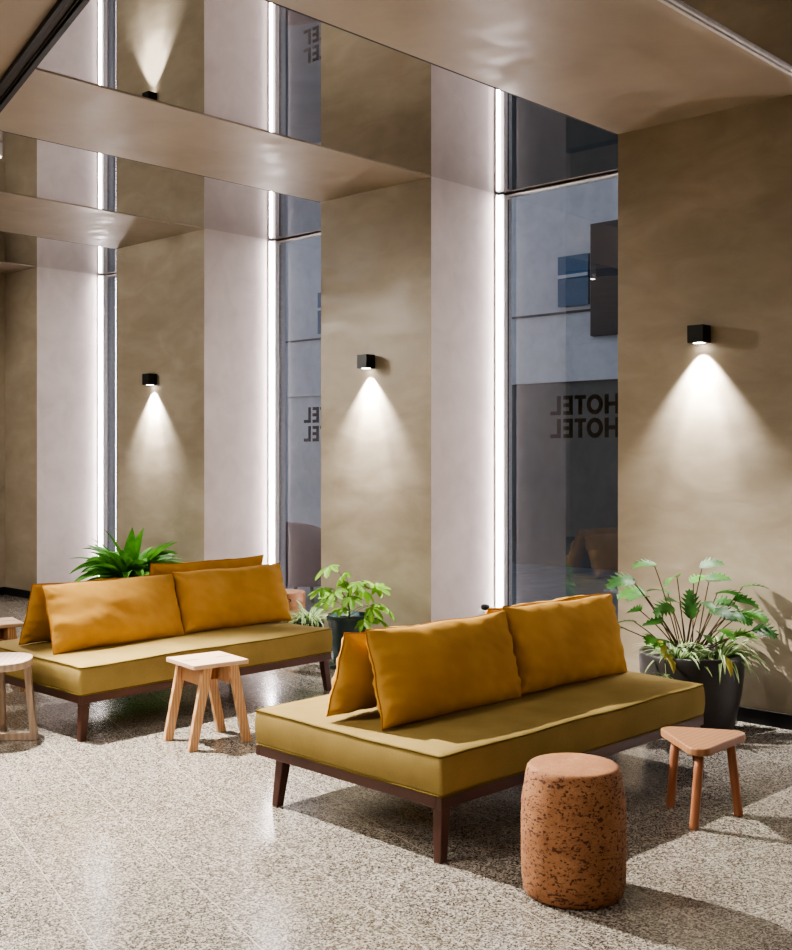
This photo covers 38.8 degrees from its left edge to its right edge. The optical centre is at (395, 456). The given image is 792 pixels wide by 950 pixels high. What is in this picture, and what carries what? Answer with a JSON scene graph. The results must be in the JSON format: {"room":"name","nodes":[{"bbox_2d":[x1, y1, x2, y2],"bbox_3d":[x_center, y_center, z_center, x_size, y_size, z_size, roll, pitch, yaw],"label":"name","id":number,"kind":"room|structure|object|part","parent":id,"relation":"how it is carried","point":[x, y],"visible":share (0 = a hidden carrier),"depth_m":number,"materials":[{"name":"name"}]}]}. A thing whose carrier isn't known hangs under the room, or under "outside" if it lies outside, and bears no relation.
{"room":"hotel lobby","nodes":[
{"label":"hotel lobby","id":0,"kind":"room"},
{"bbox_2d":[0,274,4,586],"bbox_3d":[-7.425,-0.315,9.598,0.120,3.890,10.340,0,0,43],"label":"wall","id":1,"kind":"structure","parent":0,"point":[2,276],"depth_m":12.67,"materials":[{"name":"paint"}]},
{"bbox_2d":[0,587,4,594],"bbox_3d":[-7.638,1.508,9.275,0.014,0.085,9.378,0,0,43],"label":"baseboard","id":2,"kind":"structure","parent":1,"relation":"attached to","point":[2,589],"depth_m":12.66,"materials":[{"name":"black paint"}]},
{"bbox_2d":[0,262,35,273],"bbox_3d":[-4.691,-2.130,11.884,0.710,0.140,1.582,0,0,43],"label":"ceiling panel","id":3,"kind":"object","parent":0,"point":[5,268],"depth_m":12.23,"materials":[{"name":"paint"}]},
{"bbox_2d":[0,191,203,248],"bbox_3d":[-3.077,-2.130,9.778,1.430,0.140,2.424,0,0,43],"label":"ceiling panel","id":4,"kind":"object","parent":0,"point":[19,214],"depth_m":9.92,"materials":[{"name":"paint"}]},
{"bbox_2d":[0,69,430,201],"bbox_3d":[-1.266,-2.130,7.531,1.190,0.140,3.198,0,0,43],"label":"ceiling panel","id":5,"kind":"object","parent":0,"point":[52,107],"depth_m":7.34,"materials":[{"name":"paint"}]},
{"bbox_2d":[0,595,791,949],"bbox_3d":[-1.924,1.590,4.463,14.930,0.080,10.240,0,0,43],"label":"floor","id":6,"kind":"structure","parent":0,"point":[123,837],"depth_m":4.46,"materials":[{"name":"stone"}]},
{"bbox_2d":[0,617,25,690],"bbox_3d":[-2.684,1.323,7.495,0.379,0.453,0.330,0,0,-33],"label":"stool","id":7,"kind":"object","parent":6,"relation":"on","point":[7,624],"visible":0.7,"depth_m":7.44,"materials":[{"name":"brown wood"}]},
{"bbox_3d":[-2.684,1.110,7.495,0.330,0.024,0.330,0,0,-33],"label":"seat","id":8,"kind":"part","parent":7,"relation":"part of","materials":[{"name":"brown wood"}]},
{"bbox_3d":[-2.506,1.336,7.440,0.138,0.428,0.030,0,0,-33],"label":"leg","id":9,"kind":"part","parent":7,"relation":"part of","materials":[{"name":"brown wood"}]},
{"bbox_2d":[0,652,37,740],"bbox_3d":[-2.204,1.327,6.153,0.436,0.447,0.436,0,0,20],"label":"round stool","id":10,"kind":"object","parent":6,"relation":"on","point":[9,661],"visible":1,"depth_m":6.16,"materials":[{"name":"beige wood"}]},
{"bbox_3d":[-2.234,1.347,6.350,0.056,0.407,0.072,0,0,-9],"label":"leg","id":11,"kind":"part","parent":10,"relation":"part of","materials":[{"name":"beige wood"}]},
{"bbox_3d":[-2.204,1.124,6.153,0.410,0.042,0.410,0,0,-9],"label":"seat","id":12,"kind":"part","parent":10,"relation":"part of","materials":[{"name":"beige wood"}]},
{"bbox_3d":[-2.007,1.347,6.183,0.072,0.407,0.056,0,0,-9],"label":"leg","id":13,"kind":"part","parent":10,"relation":"part of","materials":[{"name":"beige wood"}]},
{"bbox_2d":[5,267,114,590],"bbox_3d":[-3.822,-0.230,12.804,0.710,3.720,0.970,0,0,43],"label":"wall pier","id":14,"kind":"object","parent":6,"relation":"on","point":[51,314],"visible":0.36,"depth_m":12.46,"materials":[{"name":"paint"}]},
{"bbox_2d":[5,587,30,598],"bbox_3d":[-4.157,1.508,12.449,0.710,0.085,0.017,0,0,43],"label":"baseboard","id":15,"kind":"object","parent":14,"relation":"attached to","point":[8,591],"visible":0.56,"depth_m":12.48,"materials":[{"name":"black paint"}]},
{"bbox_2d":[97,275,103,575],"bbox_3d":[-3.346,-0.255,12.736,0.070,3.600,0.036,0,0,43],"label":"light strip","id":16,"kind":"object","parent":14,"relation":"attached to","point":[100,279],"visible":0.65,"depth_m":12.73,"materials":[{"name":"white paint"}]},
{"bbox_2d":[99,277,100,545],"bbox_3d":[-3.354,-0.255,12.738,0.022,3.570,0.022,0,0,43],"label":"diffuser","id":17,"kind":"object","parent":16,"relation":"attached to","point":[99,277],"depth_m":12.73,"materials":[{"name":"white plastic"}]},
{"bbox_2d":[70,528,181,581],"bbox_3d":[-2.359,1.085,9.939,1.046,0.931,0.963,0,0,-10],"label":"potted fern","id":18,"kind":"object","parent":6,"relation":"on","point":[125,563],"visible":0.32,"depth_m":9.85,"materials":[{"name":"green plant"}]},
{"bbox_2d":[0,605,331,741],"bbox_3d":[-1.483,1.180,7.179,1.159,0.740,1.890,0,0,43],"label":"sofa","id":19,"kind":"object","parent":6,"relation":"on","point":[83,677],"visible":0.65,"depth_m":6.58,"materials":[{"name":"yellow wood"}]},
{"bbox_3d":[-1.712,1.447,6.150,0.058,0.206,0.066,0,0,43],"label":"leg","id":20,"kind":"part","parent":19,"relation":"part of","materials":[{"name":"brown wood"}]},
{"bbox_2d":[19,574,152,644],"bbox_3d":[-1.894,0.939,7.009,0.227,0.384,0.921,0,0,43],"label":"pillow","id":21,"kind":"object","parent":19,"relation":"on","point":[36,627],"visible":0.3,"depth_m":6.70,"materials":[{"name":"yellow fabric"}]},
{"bbox_2d":[41,573,184,654],"bbox_3d":[-1.696,0.936,6.814,0.225,0.393,0.917,0,0,43],"label":"pillow","id":22,"kind":"object","parent":19,"relation":"on","point":[82,614],"visible":1,"depth_m":6.71,"materials":[{"name":"yellow fabric"}]},
{"bbox_2d":[0,622,331,694],"bbox_3d":[-1.483,1.210,7.179,1.159,0.180,1.890,0,0,43],"label":"seat cushion","id":23,"kind":"object","parent":19,"relation":"on","point":[142,665],"depth_m":6.61,"materials":[{"name":"yellow fabric"}]},
{"bbox_3d":[-1.483,1.322,7.178,1.142,0.045,1.868,0,0,43],"label":"frame","id":24,"kind":"part","parent":19,"relation":"part of","materials":[{"name":"brown wood"}]},
{"bbox_2d":[149,554,263,574],"bbox_3d":[-1.317,0.908,7.633,0.251,0.448,0.937,0,0,43],"label":"pillow","id":25,"kind":"object","parent":19,"relation":"on","point":[155,568],"visible":0.23,"depth_m":7.52,"materials":[{"name":"yellow fabric"}]},
{"bbox_2d":[170,563,292,633],"bbox_3d":[-1.081,0.931,7.492,0.235,0.403,0.931,0,0,43],"label":"pillow","id":26,"kind":"object","parent":19,"relation":"on","point":[215,598],"visible":1,"depth_m":7.38,"materials":[{"name":"yellow fabric"}]},
{"bbox_3d":[-0.470,1.447,7.463,0.058,0.206,0.066,0,0,43],"label":"leg","id":27,"kind":"part","parent":19,"relation":"part of","materials":[{"name":"brown wood"}]},
{"bbox_2d":[116,228,285,588],"bbox_3d":[-1.918,-0.230,11.003,1.430,3.720,0.970,0,0,43],"label":"wall pier","id":28,"kind":"object","parent":6,"relation":"on","point":[192,307],"visible":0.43,"depth_m":10.50,"materials":[{"name":"paint"}]},
{"bbox_2d":[104,274,115,550],"bbox_3d":[-2.752,-0.255,12.290,1.550,3.610,0.105,0,0,43],"label":"window","id":29,"kind":"structure","parent":28,"relation":"attached to","point":[108,278],"depth_m":12.78,"materials":[{"name":"white paint"}]},
{"bbox_2d":[142,373,156,384],"bbox_3d":[-2.333,-0.734,10.659,0.104,0.106,0.100,0,0,43],"label":"wall lamp","id":30,"kind":"object","parent":28,"relation":"attached to","point":[147,379],"visible":1,"depth_m":10.62,"materials":[{"name":"black metal"}]},
{"bbox_2d":[268,241,275,563],"bbox_3d":[-1.181,-0.255,10.688,0.070,3.600,0.036,0,0,43],"label":"light strip","id":31,"kind":"object","parent":28,"relation":"attached to","point":[271,244],"visible":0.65,"depth_m":10.69,"materials":[{"name":"white paint"}]},
{"bbox_2d":[270,242,271,563],"bbox_3d":[-1.189,-0.255,10.690,0.022,3.570,0.022,0,0,43],"label":"diffuser","id":32,"kind":"object","parent":31,"relation":"attached to","point":[270,242],"depth_m":10.68,"materials":[{"name":"white plastic"}]},
{"bbox_2d":[276,232,320,584],"bbox_3d":[-0.587,-0.255,10.242,1.550,3.610,0.105,0,0,43],"label":"window frame","id":33,"kind":"structure","parent":28,"relation":"attached to","point":[279,244],"depth_m":10.73,"materials":[{"name":"white paint"}]},
{"bbox_2d":[304,407,320,441],"bbox_3d":[-0.640,-0.303,10.317,0.610,0.324,0.003,0,0,43],"label":"sign lettering","id":34,"kind":"object","parent":33,"relation":"attached to","point":[316,414],"depth_m":10.44,"materials":[{"name":"black plastic"}]},
{"bbox_2d":[163,651,251,751],"bbox_3d":[-1.031,1.323,6.140,0.379,0.453,0.330,0,0,-38],"label":"stool","id":35,"kind":"object","parent":6,"relation":"on","point":[203,670],"visible":1,"depth_m":6.10,"materials":[{"name":"brown wood"}]},
{"bbox_3d":[-1.213,1.336,6.179,0.138,0.428,0.030,0,0,-38],"label":"leg","id":36,"kind":"part","parent":35,"relation":"part of","materials":[{"name":"brown wood"}]},
{"bbox_3d":[-1.040,1.336,5.954,0.138,0.428,0.030,0,0,-38],"label":"leg","id":37,"kind":"part","parent":35,"relation":"part of","materials":[{"name":"brown wood"}]},
{"bbox_3d":[-1.031,1.110,6.140,0.330,0.024,0.330,0,0,-38],"label":"seat","id":38,"kind":"part","parent":35,"relation":"part of","materials":[{"name":"brown wood"}]},
{"bbox_3d":[-1.022,1.336,6.326,0.138,0.428,0.030,0,0,-38],"label":"leg","id":39,"kind":"part","parent":35,"relation":"part of","materials":[{"name":"brown wood"}]},
{"bbox_3d":[-0.849,1.336,6.101,0.138,0.428,0.030,0,0,-38],"label":"leg","id":40,"kind":"part","parent":35,"relation":"part of","materials":[{"name":"brown wood"}]},
{"bbox_2d":[282,589,304,622],"bbox_3d":[-0.957,1.357,9.757,0.340,0.385,0.340,0,0,-35],"label":"stool","id":41,"kind":"object","parent":6,"relation":"on","point":[293,595],"visible":0.23,"depth_m":9.63,"materials":[{"name":"brown wood"}]},
{"bbox_2d":[285,601,331,627],"bbox_3d":[-0.670,1.352,8.805,0.575,0.396,0.550,0,0,43],"label":"spider plant","id":42,"kind":"object","parent":6,"relation":"on","point":[314,619],"visible":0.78,"depth_m":8.75,"materials":[{"name":"green plant"}]},
{"bbox_3d":[-0.683,1.415,8.809,0.244,0.270,0.244,0,0,43],"label":"pot","id":43,"kind":"part","parent":42,"relation":"part of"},
{"bbox_2d":[308,564,395,669],"bbox_3d":[-0.328,1.172,8.276,0.656,0.756,0.444,0,0,-1],"label":"potted fatsia","id":44,"kind":"object","parent":6,"relation":"on","point":[343,621],"visible":0.84,"depth_m":8.20,"materials":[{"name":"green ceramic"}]},
{"bbox_2d":[326,611,368,663],"bbox_3d":[-0.347,1.341,8.313,0.336,0.358,0.336,0,0,43],"label":"pot","id":45,"kind":"object","parent":44,"relation":"attached to","point":[350,622],"depth_m":8.19,"materials":[{"name":"black ceramic"}]},
{"bbox_2d":[321,176,497,628],"bbox_3d":[0.159,-0.230,9.038,1.190,3.720,0.970,0,0,43],"label":"wall pier","id":46,"kind":"object","parent":6,"relation":"on","point":[407,269],"visible":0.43,"depth_m":8.59,"materials":[{"name":"paint"}]},
{"bbox_2d":[357,354,374,368],"bbox_3d":[-0.230,-0.734,8.670,0.104,0.106,0.100,0,0,43],"label":"wall lamp","id":47,"kind":"object","parent":46,"relation":"attached to","point":[364,361],"visible":1,"depth_m":8.63,"materials":[{"name":"black metal"}]},
{"bbox_2d":[494,194,503,606],"bbox_3d":[0.810,-0.255,8.805,0.070,3.600,0.036,0,0,43],"label":"light strip","id":48,"kind":"object","parent":46,"relation":"attached to","point":[498,199],"visible":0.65,"depth_m":8.81,"materials":[{"name":"white paint"}]},
{"bbox_2d":[497,196,499,606],"bbox_3d":[0.802,-0.255,8.807,0.022,3.570,0.022,0,0,43],"label":"diffuser","id":49,"kind":"object","parent":48,"relation":"attached to","point":[498,197],"depth_m":8.80,"materials":[{"name":"white plastic"}]},
{"bbox_2d":[255,671,704,863],"bbox_3d":[0.456,1.180,5.368,1.965,0.740,1.159,0,0,-45],"label":"sofa","id":50,"kind":"object","parent":6,"relation":"on","point":[443,762],"visible":0.71,"depth_m":4.80,"materials":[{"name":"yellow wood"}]},
{"bbox_3d":[-0.509,1.447,5.003,0.066,0.206,0.058,0,0,-45],"label":"leg","id":51,"kind":"part","parent":50,"relation":"part of","materials":[{"name":"brown wood"}]},
{"bbox_2d":[326,624,418,716],"bbox_3d":[0.055,0.937,5.103,0.224,0.390,0.913,0,0,45],"label":"pillow","id":52,"kind":"object","parent":50,"relation":"on","point":[352,690],"visible":0.27,"depth_m":4.79,"materials":[{"name":"yellow fabric"}]},
{"bbox_3d":[0.172,1.447,4.321,0.066,0.206,0.058,0,0,-45],"label":"leg","id":53,"kind":"part","parent":50,"relation":"part of","materials":[{"name":"brown wood"}]},
{"bbox_2d":[365,609,521,730],"bbox_3d":[0.231,0.928,5.005,0.239,0.405,0.915,0,0,43],"label":"pillow","id":54,"kind":"object","parent":50,"relation":"on","point":[421,672],"visible":1,"depth_m":4.86,"materials":[{"name":"yellow fabric"}]},
{"bbox_2d":[255,671,704,795],"bbox_3d":[0.456,1.211,5.368,1.965,0.178,1.159,0,0,-45],"label":"seat cushion","id":55,"kind":"object","parent":50,"relation":"on","point":[472,751],"depth_m":4.82,"materials":[{"name":"yellow fabric"}]},
{"bbox_3d":[0.457,1.322,5.367,1.943,0.045,1.142,0,0,-45],"label":"frame","id":56,"kind":"part","parent":50,"relation":"part of","materials":[{"name":"brown wood"}]},
{"bbox_2d":[485,607,501,613],"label":"pillow","id":57,"kind":"object","parent":50,"relation":"on","point":[489,610],"depth_m":5.48,"materials":[{"name":"yellow fabric"}]},
{"bbox_2d":[512,593,600,605],"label":"pillow","id":58,"kind":"object","parent":50,"relation":"on","point":[577,596],"depth_m":5.91,"materials":[{"name":"yellow fabric"}]},
{"bbox_2d":[502,593,627,694],"bbox_3d":[0.860,0.920,5.628,0.224,0.424,0.890,0,0,43],"label":"pillow","id":59,"kind":"object","parent":50,"relation":"on","point":[556,643],"visible":0.96,"depth_m":5.50,"materials":[{"name":"yellow fabric"}]},
{"bbox_2d":[478,607,496,612],"bbox_3d":[0.721,1.313,7.921,0.280,0.474,0.280,0,0,43],"label":"side table","id":60,"kind":"object","parent":6,"relation":"on","point":[479,610],"visible":0.15,"depth_m":7.88,"materials":[{"name":"white paint"}]},
{"bbox_2d":[481,604,489,609],"bbox_3d":[0.629,1.056,7.926,0.064,0.038,0.064,0,0,43],"label":"candle holder","id":61,"kind":"object","parent":60,"relation":"on","point":[483,606],"visible":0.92,"depth_m":7.90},
{"bbox_2d":[521,753,626,909],"bbox_3d":[0.633,1.322,4.013,0.374,0.456,0.374,0,0,43],"label":"stool","id":62,"kind":"object","parent":6,"relation":"on","point":[574,820],"visible":1,"depth_m":3.86,"materials":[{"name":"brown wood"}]},
{"bbox_2d":[639,643,744,729],"bbox_3d":[1.679,1.327,6.395,0.584,0.446,0.584,0,0,43],"label":"planter","id":63,"kind":"object","parent":6,"relation":"on","point":[722,697],"visible":0.47,"depth_m":6.15,"materials":[{"name":"ceramic"}]},
{"bbox_2d":[630,640,718,675],"bbox_3d":[1.600,1.140,6.322,0.524,0.197,0.550,0,0,43],"label":"spider plant","id":64,"kind":"object","parent":63,"relation":"in","point":[676,653],"visible":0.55,"depth_m":6.25,"materials":[{"name":"green plant"}]},
{"bbox_2d":[653,665,672,678],"bbox_3d":[1.473,1.170,6.159,0.134,0.153,0.160,0,0,43],"label":"plantlet","id":65,"kind":"object","parent":64,"relation":"hanging from","point":[665,674],"visible":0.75,"depth_m":6.17,"materials":[{"name":"green plant"}]},
{"bbox_2d":[605,557,777,675],"bbox_3d":[1.662,0.883,6.348,0.945,0.618,0.561,0,0,-7],"label":"philodendron","id":66,"kind":"object","parent":63,"relation":"in","point":[691,608],"visible":0.91,"depth_m":6.37,"materials":[{"name":"green plant"}]},
{"bbox_2d":[669,634,769,681],"bbox_3d":[1.824,1.127,6.356,0.630,0.234,0.582,0,0,43],"label":"spider plant","id":67,"kind":"object","parent":63,"relation":"in","point":[720,649],"visible":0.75,"depth_m":6.26,"materials":[{"name":"green plant"}]},
{"bbox_2d":[661,726,744,830],"bbox_3d":[1.282,1.374,4.858,0.331,0.352,0.413,0,0,43],"label":"stool","id":68,"kind":"object","parent":6,"relation":"on","point":[700,743],"visible":1,"depth_m":4.84,"materials":[{"name":"brown wood"}]},
{"bbox_3d":[1.223,1.389,4.966,0.040,0.323,0.090,0,0,-13],"label":"leg","id":69,"kind":"part","parent":68,"relation":"part of","materials":[{"name":"brown wood"}]},
{"bbox_3d":[1.251,1.389,4.682,0.062,0.321,0.041,0,0,26],"label":"leg","id":70,"kind":"part","parent":68,"relation":"part of","materials":[{"name":"brown wood"}]},
{"bbox_3d":[1.282,1.215,4.858,0.331,0.034,0.413,0,0,43],"label":"seat","id":71,"kind":"part","parent":68,"relation":"part of","materials":[{"name":"brown wood"}]},
{"bbox_3d":[1.468,1.389,4.876,0.075,0.322,0.041,0,0,28],"label":"leg","id":72,"kind":"part","parent":68,"relation":"part of","materials":[{"name":"brown wood"}]},
{"bbox_2d":[618,95,791,714],"bbox_3d":[2.213,-0.230,7.095,1.275,3.720,0.970,0,0,43],"label":"wall pier","id":73,"kind":"object","parent":6,"relation":"on","point":[705,201],"visible":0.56,"depth_m":6.75,"materials":[{"name":"paint"}]},
{"bbox_2d":[504,172,617,605],"bbox_3d":[1.420,-0.255,8.344,1.595,3.610,0.105,0,0,43],"label":"window","id":74,"kind":"structure","parent":73,"relation":"attached to","point":[507,198],"depth_m":8.85,"materials":[{"name":"white paint"}]},
{"bbox_2d":[550,393,617,437],"bbox_3d":[1.402,-0.303,8.386,0.610,0.324,0.003,0,0,43],"label":"sign lettering","id":75,"kind":"object","parent":74,"relation":"attached to","point":[594,396],"depth_m":8.38,"materials":[{"name":"black plastic"}]},
{"bbox_2d":[687,324,710,343],"bbox_3d":[1.815,-0.734,6.735,0.104,0.106,0.100,0,0,43],"label":"wall lamp","id":76,"kind":"object","parent":73,"relation":"attached to","point":[701,333],"visible":1,"depth_m":6.70,"materials":[{"name":"black metal"}]},
{"bbox_2d":[736,706,791,729],"bbox_3d":[1.878,1.508,6.740,1.275,0.085,0.017,0,0,43],"label":"baseboard","id":77,"kind":"object","parent":73,"relation":"attached to","point":[749,715],"depth_m":6.49,"materials":[{"name":"black paint"}]},
{"bbox_2d":[269,0,791,133],"bbox_3d":[0.510,-2.130,5.294,1.275,0.140,4.008,0,0,43],"label":"ceiling panel","id":78,"kind":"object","parent":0,"point":[615,66],"depth_m":5.73,"materials":[{"name":"paint"}]},
{"bbox_2d":[0,0,791,275],"bbox_3d":[-1.890,-2.090,4.500,14.930,0.060,10.340,0,0,43],"label":"ceiling","id":79,"kind":"structure","parent":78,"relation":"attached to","point":[258,64],"depth_m":6.67,"materials":[{"name":"white"}]},
{"bbox_2d":[0,142,1,157],"bbox_3d":[-2.617,-2.014,7.376,0.068,0.093,0.068,0,0,43],"label":"ceiling spotlight","id":80,"kind":"object","parent":79,"relation":"attached to","point":[0,142],"visible":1,"depth_m":7.37,"materials":[{"name":"white paint"}]},
{"bbox_2d":[0,0,89,112],"bbox_3d":[-1.419,-2.055,4.997,0.106,0.050,15.544,0,0,-31],"label":"ceiling track","id":81,"kind":"object","parent":79,"relation":"attached to","point":[63,13],"visible":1,"depth_m":5.58,"materials":[{"name":"brown metal"}]},
{"bbox_2d":[2,131,317,201],"bbox_3d":[-1.592,-2.064,8.064,0.016,0.006,2.851,0,0,43],"label":"trim","id":82,"kind":"structure","parent":79,"relation":"attached to","point":[2,131],"depth_m":7.92,"materials":[{"name":"metal"}]},
{"bbox_2d":[264,0,615,134],"bbox_3d":[0.161,-2.064,5.864,0.016,0.006,3.638,0,0,43],"label":"trim","id":83,"kind":"structure","parent":79,"relation":"attached to","point":[264,0],"depth_m":5.86,"materials":[{"name":"metal"}]},
{"bbox_2d":[658,0,791,76],"bbox_3d":[0.991,-2.067,4.832,0.051,0.022,3.998,0,0,43],"label":"trim","id":84,"kind":"structure","parent":79,"relation":"attached to","point":[669,4],"depth_m":5.48,"materials":[{"name":"white paint"}]},
{"label":"outside","id":85,"kind":"structure","parent":0,"visible":0},
{"bbox_2d":[115,530,617,620],"bbox_3d":[6.764,1.750,26.067,54.000,0.200,32.830,0,0,43],"label":"ground","id":86,"kind":"structure","parent":85,"point":[531,583],"depth_m":14.67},
{"bbox_2d":[286,522,320,602],"bbox_3d":[-1.090,1.190,13.011,0.798,0.920,0.700,0,0,23],"label":"armchair","id":87,"kind":"object","parent":86,"relation":"on","point":[303,541],"visible":0.41,"depth_m":12.70,"materials":[{"name":"fabric"}]},
{"bbox_3d":[-0.951,1.500,12.766,0.049,0.300,0.113,0,0,-27],"label":"leg","id":88,"kind":"part","parent":87,"relation":"part of","materials":[{"name":"grey metal"}]},
{"bbox_2d":[115,177,617,570],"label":"window","id":89,"kind":"structure","parent":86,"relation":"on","point":[565,240],"depth_m":17.09,"materials":[{"name":"glass"}]}
]}

